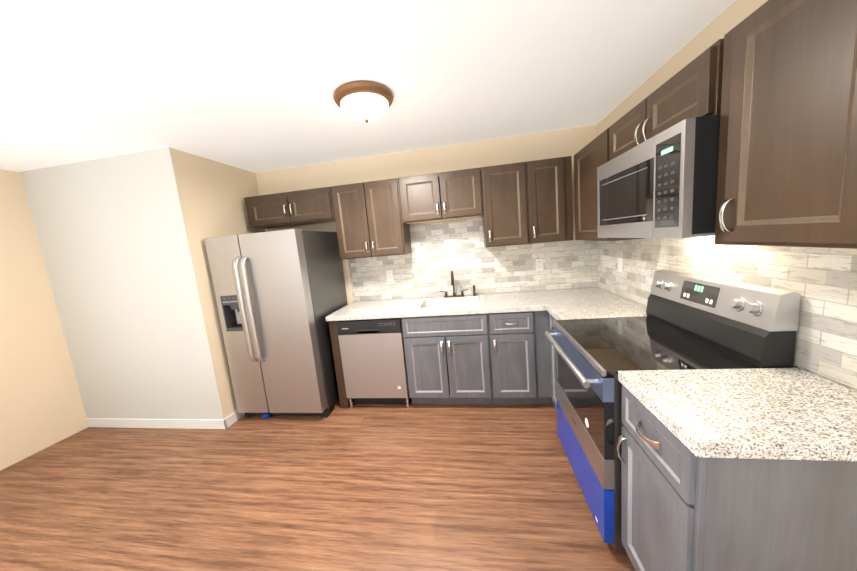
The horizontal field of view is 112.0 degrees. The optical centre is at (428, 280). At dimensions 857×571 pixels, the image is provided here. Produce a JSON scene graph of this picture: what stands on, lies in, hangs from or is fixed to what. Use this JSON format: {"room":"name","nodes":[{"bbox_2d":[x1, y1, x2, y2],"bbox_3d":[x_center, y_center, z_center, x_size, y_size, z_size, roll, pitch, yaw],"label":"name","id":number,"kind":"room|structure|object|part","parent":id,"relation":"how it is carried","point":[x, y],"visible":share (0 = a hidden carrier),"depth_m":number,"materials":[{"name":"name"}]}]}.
{"room":"kitchen","nodes":[
{"label":"kitchen","id":0,"kind":"room"},
{"bbox_2d":[0,169,87,470],"bbox_3d":[-3.823,0.523,0.943,0.120,2.450,3.660,-4,8,9],"label":"wall","id":1,"kind":"structure","parent":0,"point":[41,406],"depth_m":2.54,"materials":[{"name":"beige paint"}]},
{"bbox_2d":[20,147,264,419],"bbox_3d":[-2.651,0.115,3.117,1.560,2.450,1.064,-4,8,9],"label":"wall","id":2,"kind":"structure","parent":0,"point":[111,233],"depth_m":2.58,"materials":[{"name":"beige paint"}]},
{"bbox_2d":[86,410,244,428],"bbox_3d":[-2.590,1.328,2.946,1.572,0.092,0.402,-4,8,9],"label":"baseboard","id":3,"kind":"structure","parent":2,"relation":"attached to","point":[231,419],"depth_m":2.73,"materials":[{"name":"white paint"}]},
{"bbox_2d":[0,398,634,570],"bbox_3d":[-1.002,1.513,1.215,5.220,0.080,4.720,-4,8,9],"label":"floor","id":4,"kind":"structure","parent":0,"point":[427,487],"depth_m":1.83,"materials":[{"name":"brown wood"}]},
{"bbox_2d":[204,229,347,417],"bbox_3d":[-1.389,0.396,2.909,0.855,1.728,0.857,-4,8,9],"label":"refrigerator","id":5,"kind":"object","parent":4,"relation":"on","point":[280,295],"visible":1,"depth_m":2.56,"materials":[{"name":"silver metal"}]},
{"bbox_3d":[-1.564,0.263,2.513,0.122,0.952,0.071,-4,8,9],"label":"handle","id":6,"kind":"part","parent":5,"relation":"part of","materials":[{"name":"silver metal"}]},
{"bbox_2d":[329,321,348,407],"bbox_3d":[-0.806,0.755,3.042,0.083,0.880,0.616,-4,8,9],"label":"cabinet end panel","id":7,"kind":"object","parent":4,"relation":"on","point":[344,400],"visible":0.35,"depth_m":2.74,"materials":[{"name":"wood"}]},
{"bbox_2d":[336,318,411,407],"bbox_3d":[-0.469,0.739,2.963,0.604,0.872,0.614,-4,8,9],"label":"dishwasher","id":8,"kind":"object","parent":4,"relation":"on","point":[372,351],"visible":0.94,"depth_m":2.66,"materials":[{"name":"silver metal"}]},
{"bbox_2d":[401,313,492,403],"bbox_3d":[0.209,0.689,2.855,0.758,0.880,0.666,-4,8,9],"label":"base cabinet","id":9,"kind":"object","parent":4,"relation":"on","point":[447,358],"visible":0.92,"depth_m":2.56,"materials":[{"name":"grey wood"}]},
{"bbox_2d":[325,271,625,320],"bbox_3d":[0.361,0.136,2.755,2.571,0.440,0.638,-4,8,9],"label":"countertop","id":10,"kind":"structure","parent":9,"relation":"on","point":[526,301],"depth_m":2.65,"materials":[{"name":"stone"}]},
{"bbox_2d":[415,295,479,325],"bbox_3d":[0.203,0.284,2.806,0.574,0.164,0.424,-4,8,9],"label":"basin","id":11,"kind":"object","parent":10,"relation":"in","point":[454,301],"depth_m":2.97,"materials":[{"name":"white"}]},
{"bbox_2d":[439,271,476,297],"bbox_3d":[0.287,0.034,2.938,0.376,0.284,0.188,-4,8,9],"label":"faucet","id":12,"kind":"object","parent":10,"relation":"on","point":[454,295],"depth_m":3.00,"materials":[{"name":"brown metal"}]},
{"bbox_2d":[488,311,536,403],"bbox_3d":[0.770,0.651,2.765,0.376,0.880,0.666,-4,8,9],"label":"base cabinet","id":13,"kind":"object","parent":4,"relation":"on","point":[512,354],"visible":0.79,"depth_m":2.47,"materials":[{"name":"grey wood"}]},
{"bbox_2d":[534,311,552,403],"bbox_3d":[1.322,0.610,2.702,0.734,0.880,0.616,-4,8,9],"label":"base cabinet","id":14,"kind":"object","parent":4,"relation":"on","point":[543,359],"visible":0.21,"depth_m":2.45,"materials":[{"name":"grey wood"}]},
{"bbox_2d":[549,313,556,409],"bbox_3d":[1.282,0.685,2.187,0.666,0.880,0.420,-4,8,9],"label":"base cabinet","id":15,"kind":"object","parent":4,"relation":"on","point":[553,361],"visible":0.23,"depth_m":2.32,"materials":[{"name":"grey wood"}]},
{"bbox_2d":[541,299,646,319],"bbox_3d":[1.238,0.231,2.104,0.651,0.041,0.384,-4,8,9],"label":"countertop","id":16,"kind":"structure","parent":15,"relation":"on","point":[608,308],"depth_m":2.11,"materials":[{"name":"stone"}]},
{"bbox_2d":[544,269,800,551],"bbox_3d":[1.123,0.609,1.588,0.749,1.222,0.765,-4,8,9],"label":"range","id":17,"kind":"object","parent":4,"relation":"on","point":[690,322],"visible":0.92,"depth_m":1.36,"materials":[{"name":"silver metal"}]},
{"bbox_2d":[616,385,856,570],"bbox_3d":[1.108,0.862,1.023,0.666,0.880,0.410,-4,8,9],"label":"base cabinet","id":18,"kind":"object","parent":4,"relation":"on","point":[684,507],"visible":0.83,"depth_m":0.82,"materials":[{"name":"grey wood"}]},
{"bbox_2d":[618,368,856,460],"bbox_3d":[1.073,0.406,0.948,0.634,0.041,0.433,-4,8,9],"label":"countertop","id":19,"kind":"structure","parent":18,"relation":"on","point":[781,413],"depth_m":0.89,"materials":[{"name":"stone"}]},
{"bbox_2d":[0,0,734,172],"bbox_3d":[-1.228,-0.983,0.868,5.220,0.080,4.720,-4,8,9],"label":"ceiling","id":20,"kind":"structure","parent":0,"point":[251,85],"depth_m":1.51,"materials":[{"name":"white paint"}]},
{"bbox_2d":[333,80,393,122],"bbox_3d":[-0.394,-1.068,1.804,0.368,0.156,0.368,-4,8,9],"label":"ceiling light","id":21,"kind":"object","parent":20,"relation":"attached to","point":[366,101],"visible":1,"depth_m":1.70,"materials":[{"name":"white glass"}]},
{"bbox_2d":[256,125,596,303],"bbox_3d":[-0.011,-0.131,3.168,3.660,2.450,0.120,-4,8,9],"label":"wall","id":22,"kind":"structure","parent":0,"point":[571,142],"depth_m":2.95,"materials":[{"name":"beige paint"}]},
{"bbox_2d":[244,187,334,228],"bbox_3d":[-1.389,-0.752,3.032,0.948,0.310,0.356,-4,8,9],"label":"upper cabinet","id":23,"kind":"object","parent":22,"relation":"attached to","point":[295,208],"visible":0.9,"depth_m":2.89,"materials":[{"name":"brown wood"}]},
{"bbox_2d":[331,178,411,259],"bbox_3d":[-0.567,-0.607,2.932,0.675,0.715,0.356,-4,8,9],"label":"upper cabinet","id":24,"kind":"object","parent":22,"relation":"attached to","point":[368,220],"visible":0.92,"depth_m":2.79,"materials":[{"name":"brown wood"}]},
{"bbox_2d":[398,167,483,224],"bbox_3d":[0.129,-0.801,2.798,0.760,0.420,0.356,-4,8,9],"label":"upper cabinet","id":25,"kind":"object","parent":22,"relation":"attached to","point":[443,196],"visible":1,"depth_m":2.66,"materials":[{"name":"brown wood"}]},
{"bbox_2d":[348,218,597,300],"bbox_3d":[0.385,-0.241,3.027,2.580,0.784,0.008,-4,8,9],"label":"tile backsplash","id":26,"kind":"structure","parent":22,"relation":"attached to","point":[441,251],"depth_m":3.02,"materials":[{"name":"tile"}]},
{"bbox_2d":[386,270,392,280],"bbox_3d":[-0.426,-0.058,3.168,0.072,0.116,0.007,-4,8,9],"label":"electrical outlet","id":27,"kind":"object","parent":26,"relation":"attached to","point":[389,274],"visible":1,"depth_m":3.17,"materials":[{"name":"white plastic"}]},
{"bbox_2d":[535,259,542,270],"bbox_3d":[1.121,-0.163,2.921,0.072,0.116,0.007,-4,8,9],"label":"electrical outlet","id":28,"kind":"object","parent":26,"relation":"attached to","point":[539,264],"visible":1,"depth_m":2.92,"materials":[{"name":"white plastic"}]},
{"bbox_2d":[481,162,528,247],"bbox_3d":[0.708,-0.694,2.728,0.385,0.715,0.356,-4,8,9],"label":"upper cabinet","id":29,"kind":"object","parent":22,"relation":"attached to","point":[505,209],"visible":0.96,"depth_m":2.59,"materials":[{"name":"brown wood"}]},
{"bbox_2d":[526,156,572,243],"bbox_3d":[1.084,-0.720,2.668,0.375,0.715,0.356,-4,8,9],"label":"upper cabinet","id":30,"kind":"object","parent":22,"relation":"attached to","point":[549,199],"visible":0.94,"depth_m":2.53,"materials":[{"name":"brown wood"}]},
{"bbox_2d":[597,0,856,390],"bbox_3d":[1.389,0.102,0.582,0.120,2.450,4.600,-4,8,9],"label":"wall","id":31,"kind":"structure","parent":0,"point":[729,18],"depth_m":1.54,"materials":[{"name":"beige paint"}]},
{"bbox_2d":[574,128,643,240],"bbox_3d":[1.341,-0.671,2.151,0.356,0.715,0.670,-4,8,9],"label":"upper cabinet","id":32,"kind":"object","parent":31,"relation":"attached to","point":[591,157],"visible":0.31,"depth_m":2.17,"materials":[{"name":"brown wood"}]},
{"bbox_2d":[597,114,720,237],"bbox_3d":[1.208,-0.445,1.415,0.417,0.431,0.757,-4,8,9],"label":"microwave","id":33,"kind":"object","parent":31,"relation":"attached to","point":[663,184],"visible":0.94,"depth_m":1.17,"materials":[{"name":"silver metal"}]},
{"bbox_2d":[609,38,723,160],"bbox_3d":[1.213,-0.791,1.399,0.356,0.250,0.800,-4,8,9],"label":"upper cabinet","id":34,"kind":"object","parent":31,"relation":"attached to","point":[692,89],"visible":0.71,"depth_m":1.21,"materials":[{"name":"brown wood"}]},
{"bbox_2d":[597,235,856,389],"bbox_3d":[1.452,0.022,1.425,0.008,0.514,2.892,-4,8,9],"label":"tile backsplash","id":35,"kind":"structure","parent":31,"relation":"attached to","point":[822,282],"depth_m":1.12,"materials":[{"name":"tile"}]},
{"bbox_2d":[618,258,622,271],"bbox_3d":[1.590,-0.133,2.402,0.007,0.116,0.072,-4,8,9],"label":"electrical outlet","id":36,"kind":"object","parent":35,"relation":"attached to","point":[620,264],"visible":1,"depth_m":2.39,"materials":[{"name":"white plastic"}]},
{"bbox_2d":[715,0,856,248],"bbox_3d":[1.139,-0.465,0.797,0.356,0.715,0.460,-4,8,9],"label":"upper cabinet","id":37,"kind":"object","parent":31,"relation":"attached to","point":[787,168],"visible":1,"depth_m":0.80,"materials":[{"name":"brown wood"}]}
]}

